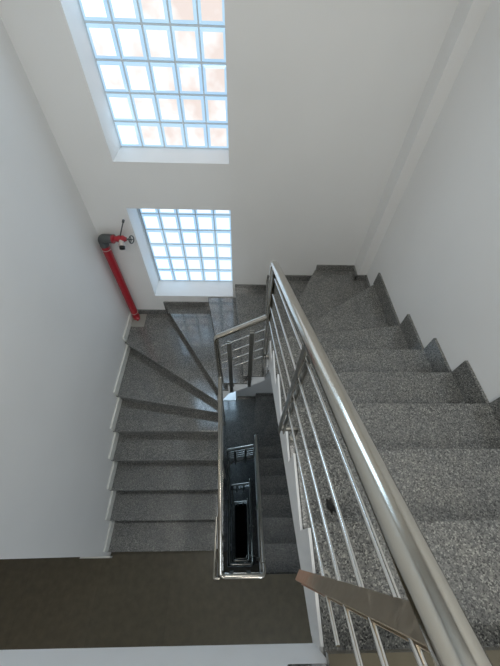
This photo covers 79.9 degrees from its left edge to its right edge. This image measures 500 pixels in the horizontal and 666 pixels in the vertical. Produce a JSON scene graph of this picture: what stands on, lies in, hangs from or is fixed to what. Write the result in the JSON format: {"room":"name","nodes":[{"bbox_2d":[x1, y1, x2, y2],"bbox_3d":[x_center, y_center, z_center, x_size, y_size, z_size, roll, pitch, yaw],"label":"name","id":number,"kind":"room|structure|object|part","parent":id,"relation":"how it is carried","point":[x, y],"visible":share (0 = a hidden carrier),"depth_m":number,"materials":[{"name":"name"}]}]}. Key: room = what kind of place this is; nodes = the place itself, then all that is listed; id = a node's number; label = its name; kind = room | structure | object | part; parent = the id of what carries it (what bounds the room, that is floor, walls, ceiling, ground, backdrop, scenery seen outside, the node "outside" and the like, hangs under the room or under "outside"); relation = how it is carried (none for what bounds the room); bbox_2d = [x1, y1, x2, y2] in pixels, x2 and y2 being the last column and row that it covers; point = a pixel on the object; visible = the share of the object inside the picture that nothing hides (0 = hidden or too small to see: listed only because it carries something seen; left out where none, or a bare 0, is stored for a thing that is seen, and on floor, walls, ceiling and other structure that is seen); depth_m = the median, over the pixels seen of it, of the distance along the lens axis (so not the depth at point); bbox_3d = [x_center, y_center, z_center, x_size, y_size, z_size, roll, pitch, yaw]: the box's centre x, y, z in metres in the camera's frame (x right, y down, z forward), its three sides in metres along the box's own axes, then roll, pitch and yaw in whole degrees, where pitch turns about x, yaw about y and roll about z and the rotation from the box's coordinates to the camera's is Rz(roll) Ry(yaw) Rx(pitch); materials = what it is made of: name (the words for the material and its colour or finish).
{"room":"stairwell","nodes":[
{"label":"stairwell","id":0,"kind":"room"},
{"bbox_2d":[0,17,129,558],"bbox_3d":[-1.871,2.829,6.367,0.300,17.048,3.048,0,54,-2],"label":"wall","id":1,"kind":"structure","parent":0,"point":[64,312],"depth_m":2.36,"materials":[{"name":"white paint"}]},
{"bbox_2d":[80,556,111,557],"bbox_3d":[-1.790,2.609,3.477,0.342,0.075,0.018,0,54,-2],"label":"baseboard","id":2,"kind":"structure","parent":1,"relation":"attached to","point":[95,556],"depth_m":3.45,"materials":[{"name":"white"}]},
{"bbox_2d":[0,549,312,649],"bbox_3d":[-1.485,3.770,2.861,5.634,0.290,2.736,0,54,-2],"label":"floor","id":3,"kind":"structure","parent":0,"point":[159,598],"depth_m":3.28,"materials":[{"name":"brown ceramic"}]},
{"bbox_2d":[103,265,499,656],"bbox_3d":[-0.134,0.678,3.012,2.960,3.482,2.980,0,54,-2],"label":"staircase","id":4,"kind":"structure","parent":3,"relation":"on","point":[434,427],"depth_m":2.23,"materials":[{"name":"stone"}]},
{"bbox_2d":[98,219,146,326],"bbox_3d":[-1.409,-0.625,3.504,0.383,1.528,0.222,0,54,-2],"label":"pipe","id":5,"kind":"object","parent":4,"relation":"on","point":[139,320],"visible":1,"depth_m":3.37,"materials":[{"name":"red metal"}]},
{"bbox_2d":[118,240,124,249],"bbox_3d":[-1.324,-0.916,3.087,0.071,0.099,0.114,0,54,-2],"label":"outlet","id":6,"kind":"object","parent":5,"relation":"attached to","point":[121,244],"depth_m":3.06,"materials":[{"name":"white plastic"}]},
{"bbox_2d":[326,498,335,513],"bbox_3d":[0.333,0.712,1.233,0.033,0.017,0.060,-14,55,-12],"label":"scrap","id":7,"kind":"object","parent":4,"relation":"on","point":[330,506],"visible":0.97,"depth_m":1.23,"materials":[{"name":"black rubber"}]},
{"bbox_2d":[213,260,492,665],"bbox_3d":[-0.054,0.905,2.286,0.560,4.044,1.723,0,54,-2],"label":"stair railing","id":8,"kind":"object","parent":4,"relation":"attached to","point":[432,619],"visible":1,"depth_m":0.48,"materials":[{"name":"silver metal"}]},
{"bbox_3d":[-0.308,0.868,3.377,0.029,0.977,0.038,0,54,-2],"label":"post","id":9,"kind":"part","parent":8,"relation":"part of","materials":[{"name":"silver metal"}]},
{"bbox_3d":[-0.188,0.359,2.888,0.036,0.950,0.029,0,54,-2],"label":"post","id":10,"kind":"part","parent":8,"relation":"part of","materials":[{"name":"silver metal"}]},
{"bbox_3d":[-0.072,0.282,2.784,0.373,0.255,0.011,0,54,-2],"label":"rod","id":11,"kind":"part","parent":8,"relation":"part of","materials":[{"name":"silver metal"}]},
{"bbox_3d":[-0.068,0.202,2.675,0.373,0.255,0.011,0,54,-2],"label":"rod","id":12,"kind":"part","parent":8,"relation":"part of","materials":[{"name":"silver metal"}]},
{"bbox_3d":[-0.065,0.122,2.567,0.373,0.255,0.011,0,54,-2],"label":"rod","id":13,"kind":"part","parent":8,"relation":"part of","materials":[{"name":"silver metal"}]},
{"bbox_3d":[-0.061,0.042,2.458,0.373,0.255,0.011,0,54,-2],"label":"rod","id":14,"kind":"part","parent":8,"relation":"part of","materials":[{"name":"silver metal"}]},
{"bbox_3d":[0.004,0.275,2.776,0.036,0.960,0.029,0,54,-2],"label":"post","id":15,"kind":"part","parent":8,"relation":"part of","materials":[{"name":"silver metal"}]},
{"bbox_3d":[0.139,-0.088,2.225,0.029,1.045,0.038,0,54,-2],"label":"post","id":16,"kind":"part","parent":8,"relation":"part of","materials":[{"name":"silver metal"}]},
{"bbox_3d":[0.165,0.258,1.175,0.029,0.780,0.031,0,54,-2],"label":"post","id":17,"kind":"part","parent":8,"relation":"part of","materials":[{"name":"silver metal"}]},
{"bbox_3d":[0.159,0.262,1.404,0.010,0.863,1.550,0,54,-2],"label":"rod","id":18,"kind":"part","parent":8,"relation":"part of","materials":[{"name":"silver metal"}]},
{"bbox_3d":[0.162,0.177,1.289,0.010,0.863,1.550,0,54,-2],"label":"rod","id":19,"kind":"part","parent":8,"relation":"part of","materials":[{"name":"silver metal"}]},
{"bbox_3d":[0.166,0.096,1.179,0.010,0.863,1.550,0,54,-2],"label":"rod","id":20,"kind":"part","parent":8,"relation":"part of","materials":[{"name":"silver metal"}]},
{"bbox_3d":[0.169,0.015,1.068,0.010,0.863,1.550,0,54,-2],"label":"rod","id":21,"kind":"part","parent":8,"relation":"part of","materials":[{"name":"silver metal"}]},
{"bbox_3d":[0.178,0.542,0.627,0.029,0.858,0.031,27,57,17],"label":"post","id":22,"kind":"part","parent":8,"relation":"part of","materials":[{"name":"silver metal"}]},
{"bbox_2d":[0,0,459,400],"bbox_3d":[-0.279,1.692,7.253,3.514,17.048,0.400,0,54,-2],"label":"wall","id":23,"kind":"structure","parent":0,"point":[324,96],"depth_m":2.40,"materials":[{"name":"white paint"}]},
{"bbox_2d":[78,0,228,149],"bbox_3d":[-0.657,-2.383,1.884,1.000,2.212,0.086,0,54,-2],"label":"window","id":24,"kind":"structure","parent":23,"relation":"in","point":[161,64],"depth_m":2.29,"materials":[{"name":"clear glass"}]},
{"bbox_2d":[137,209,231,280],"bbox_3d":[-0.720,-1.158,3.554,1.020,1.412,0.086,0,54,-2],"label":"window","id":25,"kind":"structure","parent":23,"relation":"in","point":[184,244],"depth_m":3.60,"materials":[{"name":"clear glass"}]},
{"bbox_2d":[218,550,258,576],"bbox_3d":[-1.571,5.751,5.561,5.634,0.290,2.736,0,54,-2],"label":"floor","id":26,"kind":"structure","parent":0,"point":[254,568],"depth_m":6.12,"materials":[{"name":"brown ceramic"}]},
{"bbox_2d":[223,393,300,573],"bbox_3d":[-0.219,2.659,5.712,2.960,3.482,2.980,0,54,-2],"label":"staircase","id":27,"kind":"structure","parent":26,"relation":"on","point":[246,417],"depth_m":5.19,"materials":[{"name":"stone"}]},
{"bbox_2d":[226,435,264,569],"bbox_3d":[-0.128,2.886,4.986,0.584,4.044,1.723,0,54,-2],"label":"stair railing","id":28,"kind":"object","parent":27,"relation":"attached to","point":[261,558],"visible":0.99,"depth_m":4.52,"materials":[{"name":"silver metal"}]},
{"bbox_3d":[-0.082,2.256,5.476,0.036,0.960,0.029,0,54,-2],"label":"post","id":29,"kind":"part","parent":28,"relation":"part of","materials":[{"name":"silver metal"}]},
{"bbox_3d":[0.097,2.243,4.105,0.010,0.863,1.550,0,54,-2],"label":"rod","id":30,"kind":"part","parent":28,"relation":"part of","materials":[{"name":"silver metal"}]},
{"bbox_2d":[228,551,250,565],"bbox_3d":[-1.656,7.732,8.260,5.634,0.290,2.736,0,54,-2],"label":"floor","id":31,"kind":"structure","parent":0,"point":[231,551],"depth_m":8.83,"materials":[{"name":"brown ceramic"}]},
{"bbox_2d":[230,459,258,564],"bbox_3d":[-0.305,4.640,8.412,2.960,3.482,2.980,0,54,-2],"label":"staircase","id":32,"kind":"structure","parent":31,"relation":"on","point":[242,472],"depth_m":8.65,"materials":[{"name":"stone"}]},
{"bbox_2d":[231,479,254,561],"bbox_3d":[-0.213,4.867,7.686,0.584,4.044,1.723,0,54,-2],"label":"stair railing","id":33,"kind":"object","parent":32,"relation":"attached to","point":[245,485],"visible":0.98,"depth_m":7.87,"materials":[{"name":"silver metal"}]},
{"bbox_2d":[234,504,247,559],"bbox_3d":[-1.774,9.045,12.324,5.634,0.100,5.428,0,54,-2],"label":"floor","id":34,"kind":"structure","parent":0,"point":[241,550],"depth_m":12.73,"materials":[{"name":"grey concrete"}]},
{"bbox_2d":[0,643,499,665],"bbox_3d":[-1.398,1.888,0.089,5.634,0.290,2.491,0,54,-2],"label":"floor","id":35,"kind":"structure","parent":0,"point":[299,653],"depth_m":0.84,"materials":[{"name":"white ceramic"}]},
{"bbox_2d":[287,663,326,665],"bbox_3d":[0.145,0.872,0.718,0.100,0.032,0.100,0,54,-2],"label":"trim","id":36,"kind":"structure","parent":35,"relation":"on","point":[317,664],"depth_m":0.75,"materials":[{"name":"stone"}]},
{"bbox_2d":[355,0,491,274],"bbox_3d":[1.182,1.925,7.128,0.116,17.048,0.176,0,54,-2],"label":"wall","id":37,"kind":"structure","parent":0,"point":[468,16],"depth_m":2.21,"materials":[{"name":"white paint"}]},
{"bbox_2d":[367,0,499,402],"bbox_3d":[1.383,4.012,5.603,0.250,17.048,5.928,0,54,-2],"label":"wall","id":38,"kind":"structure","parent":0,"point":[437,259],"depth_m":1.97,"materials":[{"name":"white paint"}]},
{"bbox_3d":[-1.742,9.713,10.960,5.634,0.290,2.736,0,54,-2],"label":"floor","id":39,"kind":"structure","parent":0,"visible":0},
{"bbox_2d":[233,488,250,560],"bbox_3d":[-0.390,6.622,11.111,2.960,3.482,2.980,0,54,-2],"label":"staircase","id":40,"kind":"structure","parent":39,"relation":"on","point":[241,495],"depth_m":11.31,"materials":[{"name":"stone"}]},
{"bbox_2d":[234,498,250,558],"bbox_3d":[-0.299,6.848,10.385,0.584,4.044,1.723,0,54,-2],"label":"stair railing","id":41,"kind":"object","parent":40,"relation":"attached to","point":[237,502],"visible":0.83,"depth_m":10.43,"materials":[{"name":"silver metal"}]}
]}

